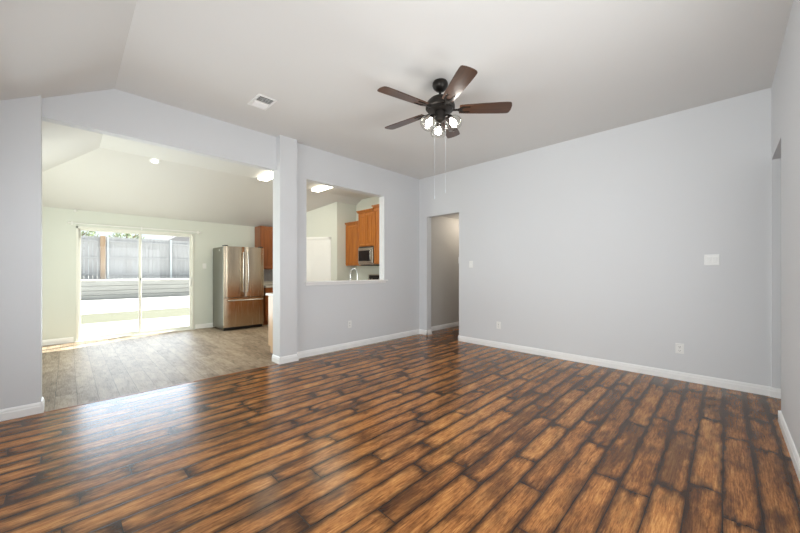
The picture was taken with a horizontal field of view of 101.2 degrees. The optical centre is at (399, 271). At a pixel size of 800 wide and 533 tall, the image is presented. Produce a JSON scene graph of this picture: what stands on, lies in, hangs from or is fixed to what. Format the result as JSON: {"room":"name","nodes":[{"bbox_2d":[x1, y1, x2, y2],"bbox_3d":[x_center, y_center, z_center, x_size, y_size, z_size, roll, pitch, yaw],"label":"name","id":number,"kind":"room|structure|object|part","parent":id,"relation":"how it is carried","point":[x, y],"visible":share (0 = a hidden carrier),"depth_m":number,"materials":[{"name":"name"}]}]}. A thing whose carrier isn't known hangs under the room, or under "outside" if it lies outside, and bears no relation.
{"room":"empty living room","nodes":[
{"label":"empty living room","id":0,"kind":"room"},
{"bbox_2d":[81,231,98,245],"bbox_3d":[-17.884,-1.104,18.189,2.030,3.006,1.990,0,0,45],"label":"leafy tree","id":1,"kind":"object","parent":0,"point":[89,232],"visible":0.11,"depth_m":18.38,"materials":[{"name":"green plant"}]},
{"bbox_2d":[109,233,144,238],"bbox_3d":[-16.604,-1.055,19.911,1.857,2.908,1.840,0,0,-4],"label":"leafy tree","id":2,"kind":"object","parent":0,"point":[127,235],"visible":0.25,"depth_m":19.81,"materials":[{"name":"green plant"}]},
{"bbox_2d":[42,206,254,341],"bbox_3d":[-4.240,-0.035,7.416,0.140,2.630,6.260,0,0,45],"label":"wall","id":3,"kind":"structure","parent":0,"point":[58,236],"depth_m":5.86,"materials":[{"name":"paint"}]},
{"bbox_2d":[42,323,212,345],"bbox_3d":[-3.945,1.202,4.999,3.680,0.095,3.000,0,0,45],"label":"baseboard","id":4,"kind":"structure","parent":3,"relation":"attached to","point":[207,325],"depth_m":5.71,"materials":[{"name":"paint"}]},
{"bbox_2d":[67,221,201,233],"bbox_3d":[-5.057,-0.845,6.437,0.076,0.060,2.060,0,0,45],"label":"curtain rod","id":5,"kind":"object","parent":3,"relation":"attached to","point":[71,222],"visible":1,"depth_m":6.31,"materials":[{"name":"paint"}]},
{"bbox_2d":[76,226,193,340],"bbox_3d":[-5.131,0.235,6.489,0.158,2.070,1.810,0,0,45],"label":"door","id":6,"kind":"structure","parent":3,"relation":"in","point":[79,229],"depth_m":6.46,"materials":[{"name":"white plastic"}]},
{"bbox_3d":[-5.457,0.230,6.215,0.030,1.996,0.898,0,0,45],"label":"fixed panel","id":7,"kind":"part","parent":6,"relation":"part of","materials":[{"name":"clear glass"}]},
{"bbox_3d":[-4.828,0.230,6.786,0.030,1.996,0.898,0,0,45],"label":"sliding panel","id":8,"kind":"part","parent":6,"relation":"part of","materials":[{"name":"clear glass"}]},
{"bbox_2d":[255,226,272,268],"bbox_3d":[-3.236,-0.565,8.082,0.350,1.030,0.530,0,0,45],"label":"upper cabinet","id":9,"kind":"object","parent":3,"relation":"attached to","point":[263,234],"visible":0.37,"depth_m":7.89,"materials":[{"name":"brown wood"}]},
{"bbox_3d":[-3.119,-0.565,7.966,0.020,0.990,0.506,0,0,45],"label":"door","id":10,"kind":"part","parent":9,"relation":"part of","materials":[{"name":"brown wood"}]},
{"bbox_2d":[264,269,272,280],"bbox_3d":[-3.229,0.144,8.083,0.360,0.388,0.550,0,0,45],"label":"backsplash","id":11,"kind":"structure","parent":3,"relation":"attached to","point":[268,273],"depth_m":8.25,"materials":[{"name":"grey tile"}]},
{"bbox_2d":[0,89,418,421],"bbox_3d":[-1.616,-0.360,4.580,0.220,3.280,5.920,0,0,45],"label":"wall","id":12,"kind":"structure","parent":0,"point":[314,316],"depth_m":4.14,"materials":[{"name":"paint"}]},
{"bbox_2d":[0,321,458,420],"bbox_3d":[-0.357,1.202,5.196,8.344,0.095,1.127,0,0,-44],"label":"baseboard","id":13,"kind":"structure","parent":12,"relation":"attached to","point":[34,408],"depth_m":4.85,"materials":[{"name":"paint"}]},
{"bbox_2d":[304,280,387,285],"bbox_3d":[-0.856,0.180,5.388,0.205,0.060,1.621,0,0,45],"label":"sill","id":14,"kind":"structure","parent":12,"relation":"attached to","point":[338,282],"depth_m":5.24,"materials":[{"name":"paint"}]},
{"bbox_2d":[42,325,433,411],"bbox_3d":[-2.897,1.250,5.960,3.918,0.001,6.400,0,0,45],"label":"floor","id":15,"kind":"structure","parent":0,"point":[77,373],"depth_m":4.55,"materials":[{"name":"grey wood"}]},
{"bbox_2d":[74,329,193,342],"bbox_3d":[-5.072,1.245,6.431,0.038,0.014,1.850,0,0,45],"label":"door track","id":16,"kind":"object","parent":15,"relation":"on","point":[186,329],"visible":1,"depth_m":6.33,"materials":[{"name":"white metal"}]},
{"bbox_2d":[213,245,263,330],"bbox_3d":[-3.586,0.350,7.325,0.828,1.801,0.838,0,0,45],"label":"refrigerator","id":17,"kind":"object","parent":15,"relation":"on","point":[238,272],"visible":1,"depth_m":7.06,"materials":[{"name":"metal"}]},
{"bbox_3d":[-3.514,0.012,6.963,0.070,1.074,0.410,0,0,45],"label":"door","id":18,"kind":"part","parent":17,"relation":"part of","materials":[{"name":"silver metal"}]},
{"bbox_3d":[-3.351,0.020,7.035,0.030,0.862,0.087,0,0,-35],"label":"handle","id":19,"kind":"part","parent":17,"relation":"part of","materials":[{"name":"silver metal"}]},
{"bbox_3d":[-3.367,0.868,7.111,0.070,0.614,0.827,0,0,45],"label":"freezer drawer","id":20,"kind":"part","parent":17,"relation":"part of","materials":[{"name":"silver metal"}]},
{"bbox_3d":[-3.321,0.615,7.066,0.084,0.024,0.716,0,0,45],"label":"handle","id":21,"kind":"part","parent":17,"relation":"part of","materials":[{"name":"silver metal"}]},
{"bbox_3d":[-3.291,0.020,7.096,0.087,0.862,0.030,0,0,34],"label":"handle","id":22,"kind":"part","parent":17,"relation":"part of","materials":[{"name":"silver metal"}]},
{"bbox_3d":[-3.221,0.012,7.259,0.070,1.074,0.410,0,0,45],"label":"door","id":23,"kind":"part","parent":17,"relation":"part of","materials":[{"name":"silver metal"}]},
{"bbox_2d":[263,287,272,324],"bbox_3d":[-3.139,0.814,7.986,0.620,0.872,0.530,0,0,45],"label":"base cabinet","id":24,"kind":"object","parent":15,"relation":"on","point":[269,289],"visible":0.2,"depth_m":7.61,"materials":[{"name":"brown wood"}]},
{"bbox_3d":[-2.926,0.850,7.775,0.020,0.570,0.506,0,0,45],"label":"door","id":25,"kind":"part","parent":24,"relation":"part of","materials":[{"name":"brown wood"}]},
{"bbox_2d":[264,281,272,287],"bbox_3d":[-3.135,0.313,7.984,0.628,0.126,0.542,0,0,45],"label":"countertop","id":26,"kind":"structure","parent":24,"relation":"on","point":[267,284],"depth_m":8.19,"materials":[{"name":"stone"}]},
{"bbox_3d":[-2.926,0.472,7.775,0.020,0.155,0.506,0,0,45],"label":"drawer","id":27,"kind":"part","parent":24,"relation":"part of","materials":[{"name":"brown wood"}]},
{"bbox_2d":[268,296,272,352],"bbox_3d":[-0.986,0.814,5.796,0.590,0.872,2.466,0,0,45],"label":"base cabinet","id":28,"kind":"object","parent":15,"relation":"on","point":[270,298],"visible":0.03,"depth_m":5.06,"materials":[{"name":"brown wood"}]},
{"bbox_2d":[368,274,378,279],"bbox_3d":[-0.782,0.660,7.722,0.580,1.180,0.700,0,0,45],"label":"range","id":29,"kind":"object","parent":15,"relation":"on","point":[371,276],"visible":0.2,"depth_m":7.99,"materials":[{"name":"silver metal"}]},
{"bbox_2d":[306,202,355,280],"bbox_3d":[-2.137,-0.360,8.336,2.027,3.280,0.462,0,0,-5],"label":"wall","id":30,"kind":"structure","parent":0,"point":[329,220],"depth_m":8.16,"materials":[{"name":"paint"}]},
{"bbox_2d":[306,237,330,280],"bbox_3d":[-2.149,0.200,8.125,0.870,2.100,0.061,0,0,0],"label":"door","id":31,"kind":"structure","parent":30,"relation":"in","point":[318,249],"depth_m":8.15,"materials":[{"name":"paint"}]},
{"bbox_3d":[-2.149,0.210,8.149,0.580,1.780,0.006,0,0,0],"label":"raised panel","id":32,"kind":"part","parent":31,"relation":"part of","materials":[{"name":"paint"}]},
{"bbox_2d":[356,196,378,279],"bbox_3d":[-0.724,-0.360,8.255,3.680,3.280,0.120,0,0,45],"label":"wall","id":33,"kind":"structure","parent":0,"point":[363,271],"depth_m":8.32,"materials":[{"name":"paint"}]},
{"bbox_2d":[345,221,360,265],"bbox_3d":[-1.072,-0.680,8.252,0.565,1.080,0.375,0,0,45],"label":"upper cabinet","id":34,"kind":"object","parent":33,"relation":"attached to","point":[352,246],"visible":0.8,"depth_m":8.13,"materials":[{"name":"brown wood"}]},
{"bbox_3d":[-1.072,-1.190,8.252,0.565,0.060,0.375,0,0,45],"label":"crown molding","id":35,"kind":"part","parent":34,"relation":"part of","materials":[{"name":"brown wood"}]},
{"bbox_2d":[356,208,373,246],"bbox_3d":[-0.690,-1.015,7.846,0.630,0.860,0.415,0,0,45],"label":"upper cabinet","id":36,"kind":"object","parent":33,"relation":"attached to","point":[365,217],"visible":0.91,"depth_m":7.68,"materials":[{"name":"brown wood"}]},
{"bbox_3d":[-0.897,-0.980,7.808,0.274,0.750,0.020,0,0,45],"label":"door","id":37,"kind":"part","parent":36,"relation":"part of","materials":[{"name":"brown wood"}]},
{"bbox_3d":[-0.690,-1.410,7.846,0.630,0.070,0.415,0,0,45],"label":"crown molding","id":38,"kind":"part","parent":36,"relation":"part of","materials":[{"name":"brown wood"}]},
{"bbox_2d":[358,246,378,265],"bbox_3d":[-0.686,-0.357,7.819,0.580,0.445,0.447,0,0,45],"label":"microwave","id":39,"kind":"object","parent":36,"relation":"attached to","point":[365,254],"visible":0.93,"depth_m":7.67,"materials":[{"name":"silver metal"}]},
{"bbox_3d":[-0.812,-0.370,7.721,0.531,0.360,0.025,0,0,45],"label":"door","id":40,"kind":"part","parent":39,"relation":"part of","materials":[{"name":"black glass"}]},
{"bbox_3d":[-0.693,-0.980,7.606,0.274,0.750,0.020,0,0,45],"label":"door","id":41,"kind":"part","parent":36,"relation":"part of","materials":[{"name":"brown wood"}]},
{"bbox_2d":[371,204,378,263],"bbox_3d":[-0.245,-0.830,7.392,0.725,1.340,0.435,0,0,45],"label":"upper cabinet","id":42,"kind":"object","parent":33,"relation":"attached to","point":[376,207],"visible":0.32,"depth_m":7.41,"materials":[{"name":"brown wood"}]},
{"bbox_3d":[-0.357,-0.795,7.246,0.656,1.230,0.020,0,0,45],"label":"door","id":43,"kind":"part","parent":42,"relation":"part of","materials":[{"name":"brown wood"}]},
{"bbox_2d":[0,0,792,226],"bbox_3d":[-0.622,-1.491,3.836,10.320,0.938,6.260,0,0,45],"label":"ceiling","id":44,"kind":"structure","parent":0,"point":[567,69],"depth_m":2.95,"materials":[{"name":"paint"}]},
{"bbox_2d":[149,158,160,163],"bbox_3d":[-4.031,-1.815,5.402,0.153,0.070,0.138,0,0,-40],"label":"recessed light","id":45,"kind":"object","parent":44,"relation":"in","point":[152,160],"visible":1,"depth_m":5.40,"materials":[{"name":"paint"}]},
{"bbox_2d":[248,93,276,110],"bbox_3d":[-1.497,-1.830,3.570,0.300,0.022,0.200,0,0,45],"label":"ceiling vent","id":46,"kind":"object","parent":44,"relation":"in","point":[260,101],"visible":1,"depth_m":3.55,"materials":[{"name":"metal"}]},
{"bbox_2d":[258,171,272,181],"bbox_3d":[-2.274,-1.812,6.048,1.240,0.054,0.190,0,0,45],"label":"fluorescent light","id":47,"kind":"object","parent":44,"relation":"attached to","point":[268,176],"visible":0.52,"depth_m":6.26,"materials":[{"name":"paint"}]},
{"bbox_2d":[311,185,332,191],"bbox_3d":[-1.473,-1.812,6.943,1.240,0.054,0.190,0,0,45],"label":"fluorescent light","id":48,"kind":"object","parent":44,"relation":"attached to","point":[322,187],"visible":0.46,"depth_m":7.15,"materials":[{"name":"paint"}]},
{"bbox_2d":[377,65,511,198],"bbox_3d":[0.351,-1.272,3.209,1.273,1.136,1.304,0,0,45],"label":"ceiling fan","id":49,"kind":"object","parent":44,"relation":"hanging from","point":[439,106],"visible":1,"depth_m":3.12,"materials":[{"name":"brown wood"}]},
{"bbox_3d":[0.032,-1.570,2.954,0.493,0.008,0.152,0,12,-34],"label":"blade","id":50,"kind":"part","parent":49,"relation":"part of","materials":[{"name":"brown wood"}]},
{"bbox_3d":[0.056,-1.570,3.465,0.493,0.008,0.152,0,12,39],"label":"blade","id":51,"kind":"part","parent":49,"relation":"part of","materials":[{"name":"brown wood"}]},
{"bbox_3d":[0.275,-1.423,3.126,0.059,0.080,0.061,0,0,21],"label":"bulb","id":52,"kind":"part","parent":49,"relation":"part of","materials":[{"name":"white glass"}]},
{"bbox_3d":[0.336,-1.095,3.200,0.002,0.750,0.002,0,0,45],"label":"pull chain","id":53,"kind":"part","parent":49,"relation":"part of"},
{"bbox_3d":[0.390,-1.423,3.328,0.060,0.080,0.060,0,0,45],"label":"bulb","id":54,"kind":"part","parent":49,"relation":"part of","materials":[{"name":"white glass"}]},
{"bbox_3d":[0.443,-1.125,3.201,0.002,0.690,0.002,0,0,45],"label":"pull chain","id":55,"kind":"part","parent":49,"relation":"part of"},
{"bbox_3d":[0.469,-1.480,3.153,0.087,0.068,0.054,0,0,45],"label":"lamp arm","id":56,"kind":"part","parent":49,"relation":"part of","materials":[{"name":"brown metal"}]},
{"bbox_3d":[0.543,-1.570,3.597,0.152,0.008,0.493,-13,-4,20],"label":"blade","id":57,"kind":"part","parent":49,"relation":"part of","materials":[{"name":"brown wood"}]},
{"bbox_3d":[0.507,-1.423,3.127,0.061,0.080,0.059,0,0,-9],"label":"bulb","id":58,"kind":"part","parent":49,"relation":"part of","materials":[{"name":"white glass"}]},
{"bbox_3d":[0.487,-1.570,2.773,0.152,0.008,0.493,12,-3,-13],"label":"blade","id":59,"kind":"part","parent":49,"relation":"part of","materials":[{"name":"brown wood"}]},
{"bbox_3d":[0.821,-1.570,3.165,0.493,0.008,0.152,0,-12,4],"label":"blade","id":60,"kind":"part","parent":49,"relation":"part of","materials":[{"name":"brown wood"}]},
{"bbox_2d":[0,327,799,532],"bbox_3d":[1.607,1.250,3.249,6.285,0.001,8.320,0,0,45],"label":"floor","id":61,"kind":"structure","parent":0,"point":[437,432],"depth_m":2.25,"materials":[{"name":"brown wood"}]},
{"bbox_2d":[44,364,275,412],"bbox_3d":[-2.401,1.250,3.670,0.016,0.007,2.140,0,0,45],"label":"trim","id":62,"kind":"structure","parent":61,"relation":"on","point":[273,364],"depth_m":3.44,"materials":[{"name":"brown wood"}]},
{"bbox_2d":[431,216,458,326],"bbox_3d":[1.317,-0.035,7.616,0.120,2.630,2.520,0,0,45],"label":"wall","id":63,"kind":"structure","parent":0,"point":[444,230],"depth_m":7.18,"materials":[{"name":"paint"}]},
{"bbox_2d":[443,214,458,219],"bbox_3d":[1.806,-1.270,7.215,1.220,0.160,2.640,0,0,45],"label":"ceiling","id":64,"kind":"structure","parent":0,"point":[455,216],"depth_m":7.13,"materials":[{"name":"paint"}]},
{"bbox_2d":[419,87,780,388],"bbox_3d":[2.649,-0.360,4.420,6.250,3.280,0.150,0,0,45],"label":"wall","id":65,"kind":"structure","parent":0,"point":[595,245],"depth_m":4.08,"materials":[{"name":"paint"}]},
{"bbox_2d":[458,335,780,398],"bbox_3d":[2.971,1.202,4.084,5.320,0.095,0.146,0,0,45],"label":"baseboard","id":66,"kind":"structure","parent":65,"relation":"attached to","point":[688,377],"depth_m":4.01,"materials":[{"name":"paint"}]},
{"bbox_2d":[676,343,683,353],"bbox_3d":[3.214,0.888,3.776,0.074,0.116,0.011,0,0,45],"label":"wall outlet","id":67,"kind":"object","parent":65,"relation":"attached to","point":[679,347],"visible":1,"depth_m":3.77,"materials":[{"name":"white plastic"}]},
{"bbox_2d":[704,254,718,264],"bbox_3d":[3.404,-0.126,3.586,0.120,0.116,0.015,0,0,45],"label":"light switch","id":68,"kind":"object","parent":65,"relation":"attached to","point":[712,259],"visible":1,"depth_m":3.59,"materials":[{"name":"white plastic"}]},
{"bbox_2d":[772,0,799,456],"bbox_3d":[1.723,-0.360,1.173,0.140,3.280,5.770,0,0,45],"label":"wall","id":69,"kind":"structure","parent":0,"point":[786,81],"depth_m":2.33,"materials":[{"name":"paint"}]},
{"bbox_2d":[778,410,799,481],"bbox_3d":[1.490,1.202,0.949,0.156,0.095,4.886,0,0,45],"label":"baseboard","id":70,"kind":"structure","parent":69,"relation":"attached to","point":[794,455],"depth_m":2.25,"materials":[{"name":"paint"}]},
{"label":"outside","id":71,"kind":"structure","parent":0,"visible":0},
{"bbox_2d":[81,295,188,314],"bbox_3d":[-10.324,1.375,13.026,5.000,0.350,32.000,0,0,45],"label":"path","id":72,"kind":"structure","parent":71,"point":[98,306],"depth_m":12.57,"materials":[{"name":"white concrete"}]},
{"bbox_2d":[81,278,188,299],"bbox_3d":[-12.250,0.790,14.932,0.480,0.860,32.000,0,0,45],"label":"wall","id":73,"kind":"structure","parent":72,"relation":"on","point":[180,286],"depth_m":14.77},
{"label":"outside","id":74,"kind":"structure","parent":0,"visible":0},
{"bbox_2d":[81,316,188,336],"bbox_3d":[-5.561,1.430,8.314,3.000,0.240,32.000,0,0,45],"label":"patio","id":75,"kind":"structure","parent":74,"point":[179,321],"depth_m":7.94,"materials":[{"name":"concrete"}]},
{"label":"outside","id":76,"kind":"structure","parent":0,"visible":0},
{"bbox_2d":[84,276,177,295],"bbox_3d":[-20.341,0.820,22.935,22.820,0.860,32.000,0,0,45],"label":"terrace","id":77,"kind":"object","parent":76,"point":[88,276],"visible":0.11,"depth_m":15.62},
{"bbox_2d":[81,236,188,279],"bbox_3d":[-12.655,-0.595,15.409,0.173,1.970,28.109,0,0,45],"label":"wooden fence","id":78,"kind":"object","parent":77,"relation":"on","point":[109,257],"visible":0.24,"depth_m":15.44,"materials":[{"name":"grey wood"}]},
{"bbox_3d":[-13.303,-0.595,14.707,0.108,1.970,0.180,0,0,45],"label":"post","id":79,"kind":"part","parent":78,"relation":"part of","materials":[{"name":"beige wood"}]},
{"bbox_3d":[-13.209,-0.595,14.854,0.036,1.970,0.060,0,0,45],"label":"post","id":80,"kind":"part","parent":78,"relation":"part of","materials":[{"name":"white wood"}]},
{"bbox_3d":[-12.725,-1.360,15.401,0.045,0.090,28.000,0,0,45],"label":"rail","id":81,"kind":"part","parent":78,"relation":"part of","materials":[{"name":"grey wood"}]},
{"bbox_3d":[-12.725,-0.610,15.401,0.045,0.090,28.000,0,0,45],"label":"rail","id":82,"kind":"part","parent":78,"relation":"part of","materials":[{"name":"grey wood"}]},
{"bbox_3d":[-12.725,0.140,15.401,0.045,0.090,28.000,0,0,45],"label":"rail","id":83,"kind":"part","parent":78,"relation":"part of","materials":[{"name":"grey wood"}]},
{"bbox_3d":[-11.531,-0.595,16.541,0.048,1.970,0.080,0,0,45],"label":"post","id":84,"kind":"part","parent":78,"relation":"part of","materials":[{"name":"white wood"}]},
{"bbox_2d":[159,236,188,275],"bbox_3d":[-18.275,-1.760,32.004,8.000,4.300,10.600,0,0,45],"label":"neighbor house","id":85,"kind":"structure","parent":77,"relation":"on","point":[174,238],"depth_m":26.78,"materials":[{"name":"white"}]},
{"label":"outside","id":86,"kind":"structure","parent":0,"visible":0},
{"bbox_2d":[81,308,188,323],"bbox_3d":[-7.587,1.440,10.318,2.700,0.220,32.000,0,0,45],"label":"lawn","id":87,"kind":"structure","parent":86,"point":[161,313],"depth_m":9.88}
]}

